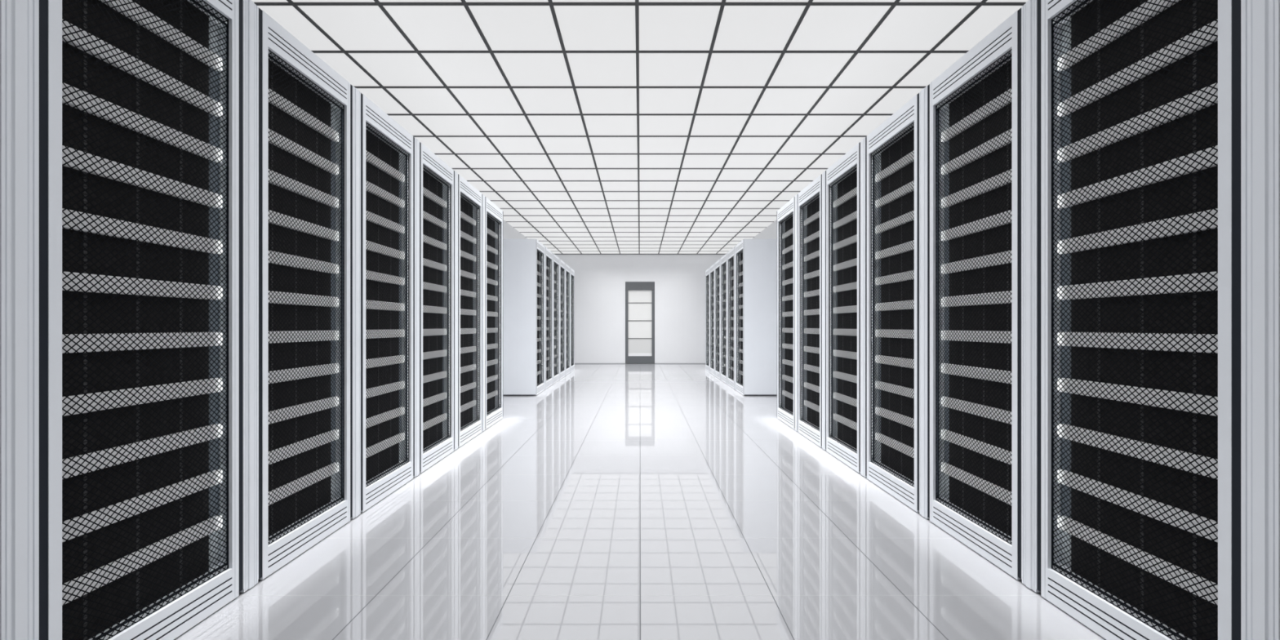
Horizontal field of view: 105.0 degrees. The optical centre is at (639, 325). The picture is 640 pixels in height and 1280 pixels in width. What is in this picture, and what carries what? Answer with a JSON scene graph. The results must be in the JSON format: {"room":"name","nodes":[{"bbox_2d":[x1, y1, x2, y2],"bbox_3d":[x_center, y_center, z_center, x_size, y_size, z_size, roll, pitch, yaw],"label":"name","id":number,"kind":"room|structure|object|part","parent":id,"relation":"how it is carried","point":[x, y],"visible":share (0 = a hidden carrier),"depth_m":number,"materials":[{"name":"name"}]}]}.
{"room":"server room","nodes":[
{"label":"server room","id":0,"kind":"room"},
{"bbox_2d":[503,220,528,239],"bbox_3d":[-2.840,-0.507,6.300,0.100,3.517,17.000,0,0,0],"label":"wall","id":1,"kind":"structure","parent":0,"point":[509,232],"depth_m":10.58,"materials":[{"name":"white paint"}]},
{"bbox_2d":[173,364,1106,639],"bbox_3d":[0.000,1.201,6.300,5.580,0.100,17.000,0,0,0],"label":"floor","id":2,"kind":"structure","parent":0,"point":[608,501],"depth_m":2.55,"materials":[{"name":"grey tile"}]},
{"bbox_2d":[0,0,243,639],"bbox_3d":[-2.199,-0.135,1.706,1.003,2.572,0.800,0,0,0],"label":"tall cabinet","id":3,"kind":"object","parent":2,"relation":"on","point":[122,121],"visible":1,"depth_m":1.65,"materials":[{"name":"black metal"}]},
{"bbox_3d":[-1.800,-0.137,2.064,0.004,2.015,0.069,0,0,0],"label":"mounting rail","id":4,"kind":"part","parent":3,"relation":"part of","materials":[{"name":"grey metal"}]},
{"bbox_3d":[-1.800,-1.213,2.064,0.004,0.134,0.069,0,0,0],"label":"blanking plate","id":5,"kind":"part","parent":3,"relation":"part of","materials":[{"name":"grey paint"}]},
{"bbox_3d":[-1.800,0.943,2.064,0.004,0.144,0.069,0,0,0],"label":"blanking plate","id":6,"kind":"part","parent":3,"relation":"part of","materials":[{"name":"grey paint"}]},
{"bbox_2d":[239,0,352,592],"bbox_3d":[-2.199,-0.135,2.506,1.003,2.572,0.800,0,0,0],"label":"tall cabinet","id":7,"kind":"object","parent":2,"relation":"on","point":[298,110],"visible":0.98,"depth_m":2.46,"materials":[{"name":"metal"}]},
{"bbox_3d":[-1.800,-0.137,2.864,0.004,2.015,0.069,0,0,0],"label":"mounting rail","id":8,"kind":"part","parent":7,"relation":"part of","materials":[{"name":"grey metal"}]},
{"bbox_3d":[-1.800,-1.213,2.864,0.004,0.134,0.069,0,0,0],"label":"blanking plate","id":9,"kind":"part","parent":7,"relation":"part of","materials":[{"name":"grey paint"}]},
{"bbox_3d":[-1.800,0.943,2.864,0.004,0.144,0.069,0,0,0],"label":"blanking plate","id":10,"kind":"part","parent":7,"relation":"part of","materials":[{"name":"grey paint"}]},
{"bbox_2d":[350,85,414,519],"bbox_3d":[-2.199,-0.135,3.306,1.003,2.572,0.800,0,0,0],"label":"tall cabinet","id":11,"kind":"object","parent":2,"relation":"on","point":[384,151],"visible":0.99,"depth_m":3.32,"materials":[{"name":"metal"}]},
{"bbox_3d":[-1.800,-0.137,3.664,0.004,2.015,0.069,0,0,0],"label":"mounting rail","id":12,"kind":"part","parent":11,"relation":"part of","materials":[{"name":"grey metal"}]},
{"bbox_3d":[-1.800,-1.213,3.664,0.004,0.134,0.069,0,0,0],"label":"blanking plate","id":13,"kind":"part","parent":11,"relation":"part of","materials":[{"name":"grey paint"}]},
{"bbox_3d":[-1.800,0.943,3.664,0.004,0.144,0.069,0,0,0],"label":"blanking plate","id":14,"kind":"part","parent":11,"relation":"part of","materials":[{"name":"grey paint"}]},
{"bbox_2d":[413,137,454,477],"bbox_3d":[-2.199,-0.135,4.106,1.003,2.572,0.800,0,0,0],"label":"tall cabinet","id":15,"kind":"object","parent":2,"relation":"on","point":[434,180],"visible":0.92,"depth_m":4.13,"materials":[{"name":"metal"}]},
{"bbox_3d":[-1.800,-0.137,4.464,0.004,2.015,0.069,0,0,0],"label":"mounting rail","id":16,"kind":"part","parent":15,"relation":"part of","materials":[{"name":"grey metal"}]},
{"bbox_2d":[453,171,482,450],"bbox_3d":[-2.199,-0.135,4.906,1.003,2.572,0.800,0,0,0],"label":"tall cabinet","id":17,"kind":"object","parent":2,"relation":"on","point":[468,199],"visible":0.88,"depth_m":4.97,"materials":[{"name":"metal"}]},
{"bbox_3d":[-1.800,-0.137,5.264,0.004,2.015,0.069,0,0,0],"label":"mounting rail","id":18,"kind":"part","parent":17,"relation":"part of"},
{"bbox_2d":[478,208,479,418],"bbox_3d":[-1.730,-0.133,5.281,0.011,2.269,0.022,0,0,0],"label":"lamp","id":19,"kind":"object","parent":17,"relation":"attached to","point":[478,208],"depth_m":5.27,"materials":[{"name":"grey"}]},
{"bbox_2d":[481,194,503,431],"bbox_3d":[-2.199,-0.135,5.706,1.003,2.572,0.800,0,0,0],"label":"tall cabinet","id":20,"kind":"object","parent":2,"relation":"on","point":[492,215],"visible":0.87,"depth_m":5.82,"materials":[{"name":"metal"}]},
{"bbox_3d":[-1.800,-0.137,6.064,0.004,2.015,0.069,0,0,0],"label":"mounting rail","id":21,"kind":"part","parent":20,"relation":"part of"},
{"bbox_2d":[499,222,500,406],"bbox_3d":[-1.730,-0.133,6.081,0.011,2.269,0.022,0,0,0],"label":"lamp","id":22,"kind":"object","parent":20,"relation":"attached to","point":[500,223],"depth_m":6.07,"materials":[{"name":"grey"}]},
{"bbox_2d":[503,239,544,395],"bbox_3d":[-2.199,-0.135,8.400,1.001,2.572,0.720,0,0,0],"label":"tall cabinet","id":23,"kind":"object","parent":2,"relation":"on","point":[523,259],"visible":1,"depth_m":8.04,"materials":[{"name":"white metal"}]},
{"bbox_3d":[-1.707,-0.138,8.399,0.016,2.566,0.669,0,0,0],"label":"door frame","id":24,"kind":"part","parent":23,"relation":"part of","materials":[{"name":"white paint"}]},
{"bbox_2d":[542,254,542,381],"bbox_3d":[-1.735,-0.133,8.735,0.001,2.249,0.018,0,0,0],"label":"lamp","id":25,"kind":"object","parent":23,"relation":"attached to","point":[542,255],"depth_m":8.73,"materials":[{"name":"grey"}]},
{"bbox_2d":[544,246,552,389],"bbox_3d":[-2.199,-0.135,9.160,1.003,2.572,0.800,0,0,0],"label":"tall cabinet","id":26,"kind":"object","parent":2,"relation":"on","point":[548,254],"visible":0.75,"depth_m":9.29,"materials":[{"name":"metal"}]},
{"bbox_2d":[552,253,559,384],"bbox_3d":[-2.199,-0.135,9.960,1.003,2.572,0.800,0,0,0],"label":"tall cabinet","id":27,"kind":"object","parent":2,"relation":"on","point":[555,259],"visible":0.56,"depth_m":10.07,"materials":[{"name":"white metal"}]},
{"bbox_2d":[557,265,558,373],"bbox_3d":[-1.730,-0.133,10.335,0.011,2.269,0.022,0,0,0],"label":"lamp","id":28,"kind":"object","parent":27,"relation":"attached to","point":[557,265],"depth_m":10.32,"materials":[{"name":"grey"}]},
{"bbox_2d":[559,258,564,379],"bbox_3d":[-2.199,-0.135,10.760,1.003,2.572,0.800,0,0,0],"label":"tall cabinet","id":29,"kind":"object","parent":2,"relation":"on","point":[562,264],"visible":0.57,"depth_m":10.81,"materials":[{"name":"white metal"}]},
{"bbox_2d":[564,262,570,376],"bbox_3d":[-2.199,-0.135,11.560,1.003,2.572,0.800,0,0,0],"label":"tall cabinet","id":30,"kind":"object","parent":2,"relation":"on","point":[567,269],"visible":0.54,"depth_m":11.79,"materials":[{"name":"white metal"}]},
{"bbox_2d":[570,267,574,372],"bbox_3d":[-2.199,-0.135,12.360,1.003,2.572,0.800,0,0,0],"label":"tall cabinet","id":31,"kind":"object","parent":2,"relation":"on","point":[572,272],"visible":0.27,"depth_m":12.54,"materials":[{"name":"white metal"}]},
{"bbox_2d":[705,267,709,372],"bbox_3d":[2.199,-0.135,12.360,1.003,2.572,0.800,0,0,0],"label":"tall cabinet","id":32,"kind":"object","parent":2,"relation":"on","point":[707,272],"visible":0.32,"depth_m":12.54,"materials":[{"name":"white metal"}]},
{"bbox_2d":[709,262,715,376],"bbox_3d":[2.199,-0.135,11.560,1.003,2.572,0.800,0,0,0],"label":"tall cabinet","id":33,"kind":"object","parent":2,"relation":"on","point":[712,269],"visible":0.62,"depth_m":11.79,"materials":[{"name":"white metal"}]},
{"bbox_2d":[715,258,720,379],"bbox_3d":[2.199,-0.135,10.760,1.003,2.572,0.800,0,0,0],"label":"tall cabinet","id":34,"kind":"object","parent":2,"relation":"on","point":[717,264],"visible":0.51,"depth_m":10.81,"materials":[{"name":"metal"}]},
{"bbox_2d":[720,253,727,384],"bbox_3d":[2.199,-0.135,9.960,1.003,2.572,0.800,0,0,0],"label":"tall cabinet","id":35,"kind":"object","parent":2,"relation":"on","point":[724,259],"visible":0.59,"depth_m":10.07,"materials":[{"name":"white metal"}]},
{"bbox_2d":[721,265,722,373],"bbox_3d":[1.730,-0.133,10.335,0.011,2.269,0.022,0,0,0],"label":"lamp","id":36,"kind":"object","parent":35,"relation":"attached to","point":[722,265],"depth_m":10.32,"materials":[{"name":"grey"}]},
{"bbox_2d":[727,246,735,389],"bbox_3d":[2.199,-0.135,9.160,1.003,2.572,0.800,0,0,0],"label":"tall cabinet","id":37,"kind":"object","parent":2,"relation":"on","point":[731,254],"visible":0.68,"depth_m":9.26,"materials":[{"name":"white metal"}]},
{"bbox_2d":[735,239,776,395],"bbox_3d":[2.199,-0.135,8.400,1.001,2.572,0.720,0,0,0],"label":"tall cabinet","id":38,"kind":"object","parent":2,"relation":"on","point":[755,259],"visible":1,"depth_m":8.04,"materials":[{"name":"white metal"}]},
{"bbox_2d":[737,254,737,381],"bbox_3d":[1.734,-0.133,8.735,0.001,2.249,0.018,0,0,0],"label":"lamp","id":39,"kind":"object","parent":38,"relation":"attached to","point":[737,255],"depth_m":8.73,"materials":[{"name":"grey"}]},
{"bbox_3d":[1.707,-0.138,8.399,0.016,2.566,0.669,0,0,0],"label":"door frame","id":40,"kind":"part","parent":38,"relation":"part of","materials":[{"name":"white paint"}]},
{"bbox_2d":[776,194,798,431],"bbox_3d":[2.199,-0.135,5.706,1.003,2.572,0.800,0,0,0],"label":"tall cabinet","id":41,"kind":"object","parent":2,"relation":"on","point":[787,215],"visible":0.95,"depth_m":5.82,"materials":[{"name":"metal"}]},
{"bbox_2d":[779,222,780,406],"bbox_3d":[1.730,-0.133,6.081,0.011,2.269,0.022,0,0,0],"label":"lamp","id":42,"kind":"object","parent":41,"relation":"attached to","point":[780,223],"depth_m":6.07,"materials":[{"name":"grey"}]},
{"bbox_3d":[1.800,-0.137,6.064,0.004,2.015,0.069,0,0,0],"label":"mounting rail","id":43,"kind":"part","parent":41,"relation":"part of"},
{"bbox_2d":[797,171,826,450],"bbox_3d":[2.199,-0.135,4.906,1.003,2.572,0.800,0,0,0],"label":"tall cabinet","id":44,"kind":"object","parent":2,"relation":"on","point":[811,199],"visible":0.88,"depth_m":4.97,"materials":[{"name":"metal"}]},
{"bbox_2d":[800,208,801,418],"bbox_3d":[1.730,-0.133,5.281,0.011,2.269,0.022,0,0,0],"label":"lamp","id":45,"kind":"object","parent":44,"relation":"attached to","point":[801,208],"depth_m":5.27,"materials":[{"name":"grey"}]},
{"bbox_3d":[1.800,-0.137,5.264,0.004,2.015,0.069,0,0,0],"label":"mounting rail","id":46,"kind":"part","parent":44,"relation":"part of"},
{"bbox_2d":[825,137,866,477],"bbox_3d":[2.199,-0.135,4.106,1.003,2.572,0.800,0,0,0],"label":"tall cabinet","id":47,"kind":"object","parent":2,"relation":"on","point":[845,180],"visible":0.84,"depth_m":4.15,"materials":[{"name":"metal"}]},
{"bbox_3d":[1.800,-0.137,4.464,0.004,2.015,0.069,0,0,0],"label":"mounting rail","id":48,"kind":"part","parent":47,"relation":"part of","materials":[{"name":"grey metal"}]},
{"bbox_2d":[865,85,929,519],"bbox_3d":[2.199,-0.135,3.306,1.003,2.572,0.800,0,0,0],"label":"tall cabinet","id":49,"kind":"object","parent":2,"relation":"on","point":[896,150],"visible":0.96,"depth_m":3.33,"materials":[{"name":"metal"}]},
{"bbox_3d":[1.800,-0.137,3.664,0.004,2.015,0.069,0,0,0],"label":"mounting rail","id":50,"kind":"part","parent":49,"relation":"part of","materials":[{"name":"grey metal"}]},
{"bbox_3d":[1.800,-1.213,3.664,0.004,0.134,0.069,0,0,0],"label":"blanking plate","id":51,"kind":"part","parent":49,"relation":"part of","materials":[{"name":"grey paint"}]},
{"bbox_3d":[1.800,0.943,3.664,0.004,0.144,0.069,0,0,0],"label":"blanking plate","id":52,"kind":"part","parent":49,"relation":"part of","materials":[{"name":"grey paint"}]},
{"bbox_2d":[927,0,1040,592],"bbox_3d":[2.199,-0.135,2.506,1.003,2.572,0.800,0,0,0],"label":"tall cabinet","id":53,"kind":"object","parent":2,"relation":"on","point":[982,109],"visible":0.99,"depth_m":2.48,"materials":[{"name":"metal"}]},
{"bbox_3d":[1.800,-0.137,2.864,0.004,2.015,0.069,0,0,0],"label":"mounting rail","id":54,"kind":"part","parent":53,"relation":"part of","materials":[{"name":"grey metal"}]},
{"bbox_3d":[1.800,-1.213,2.864,0.004,0.134,0.069,0,0,0],"label":"blanking plate","id":55,"kind":"part","parent":53,"relation":"part of","materials":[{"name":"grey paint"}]},
{"bbox_3d":[1.800,0.943,2.864,0.004,0.144,0.069,0,0,0],"label":"blanking plate","id":56,"kind":"part","parent":53,"relation":"part of","materials":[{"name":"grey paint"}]},
{"bbox_2d":[1036,0,1279,639],"bbox_3d":[2.199,-0.135,1.706,1.003,2.572,0.800,0,0,0],"label":"tall cabinet","id":57,"kind":"object","parent":2,"relation":"on","point":[1158,121],"visible":1,"depth_m":1.66,"materials":[{"name":"black metal"}]},
{"bbox_3d":[1.800,-0.137,2.064,0.004,2.015,0.069,0,0,0],"label":"mounting rail","id":58,"kind":"part","parent":57,"relation":"part of","materials":[{"name":"grey metal"}]},
{"bbox_3d":[1.800,-1.213,2.064,0.004,0.134,0.069,0,0,0],"label":"blanking plate","id":59,"kind":"part","parent":57,"relation":"part of","materials":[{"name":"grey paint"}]},
{"bbox_3d":[1.800,0.943,2.064,0.004,0.144,0.069,0,0,0],"label":"blanking plate","id":60,"kind":"part","parent":57,"relation":"part of","materials":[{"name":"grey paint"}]},
{"bbox_2d":[251,0,1028,253],"bbox_3d":[0.000,-2.201,6.300,5.580,0.089,17.000,0,0,0],"label":"ceiling","id":61,"kind":"structure","parent":0,"point":[593,126],"depth_m":4.44,"materials":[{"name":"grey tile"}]},
{"bbox_2d":[555,254,724,363],"bbox_3d":[0.000,-0.507,14.860,5.780,3.517,0.120,0,0,0],"label":"wall","id":62,"kind":"structure","parent":0,"point":[679,280],"depth_m":14.80,"materials":[{"name":"white paint"}]},
{"bbox_2d":[574,363,625,364],"bbox_3d":[-1.617,1.140,14.797,2.346,0.022,0.006,0,0,0],"label":"baseboard","id":63,"kind":"structure","parent":62,"relation":"attached to","point":[575,363],"depth_m":14.79,"materials":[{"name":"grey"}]},
{"bbox_2d":[625,281,654,364],"bbox_3d":[0.000,-0.086,14.843,0.885,2.475,0.110,0,0,0],"label":"door","id":64,"kind":"structure","parent":62,"relation":"in","point":[639,295],"depth_m":14.82,"materials":[{"name":"grey paint"}]},
{"bbox_3d":[0.000,-0.886,14.823,0.714,0.375,0.010,0,0,0],"label":"pane","id":65,"kind":"part","parent":64,"relation":"part of","materials":[{"name":"white glass"}]},
{"bbox_3d":[0.000,-0.418,14.823,0.714,0.514,0.010,0,0,0],"label":"pane","id":66,"kind":"part","parent":64,"relation":"part of","materials":[{"name":"white glass"}]},
{"bbox_3d":[0.000,0.118,14.823,0.714,0.511,0.010,0,0,0],"label":"pane","id":67,"kind":"part","parent":64,"relation":"part of","materials":[{"name":"white glass"}]},
{"bbox_3d":[0.000,0.616,14.823,0.714,0.436,0.010,0,0,0],"label":"pane","id":68,"kind":"part","parent":64,"relation":"part of","materials":[{"name":"white glass"}]},
{"bbox_2d":[554,253,725,254],"bbox_3d":[0.000,-2.158,14.785,5.580,0.016,0.030,0,0,0],"label":"trim","id":69,"kind":"structure","parent":62,"relation":"attached to","point":[554,254],"depth_m":14.78,"materials":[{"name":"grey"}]},
{"bbox_2d":[654,363,705,364],"bbox_3d":[1.617,1.140,14.797,2.346,0.022,0.006,0,0,0],"label":"baseboard","id":70,"kind":"structure","parent":62,"relation":"attached to","point":[655,363],"depth_m":14.79,"materials":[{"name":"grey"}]},
{"bbox_2d":[751,220,776,239],"bbox_3d":[2.840,-0.507,6.300,0.100,3.517,17.000,0,0,0],"label":"wall","id":71,"kind":"structure","parent":0,"point":[770,232],"depth_m":10.58,"materials":[{"name":"white paint"}]}
]}

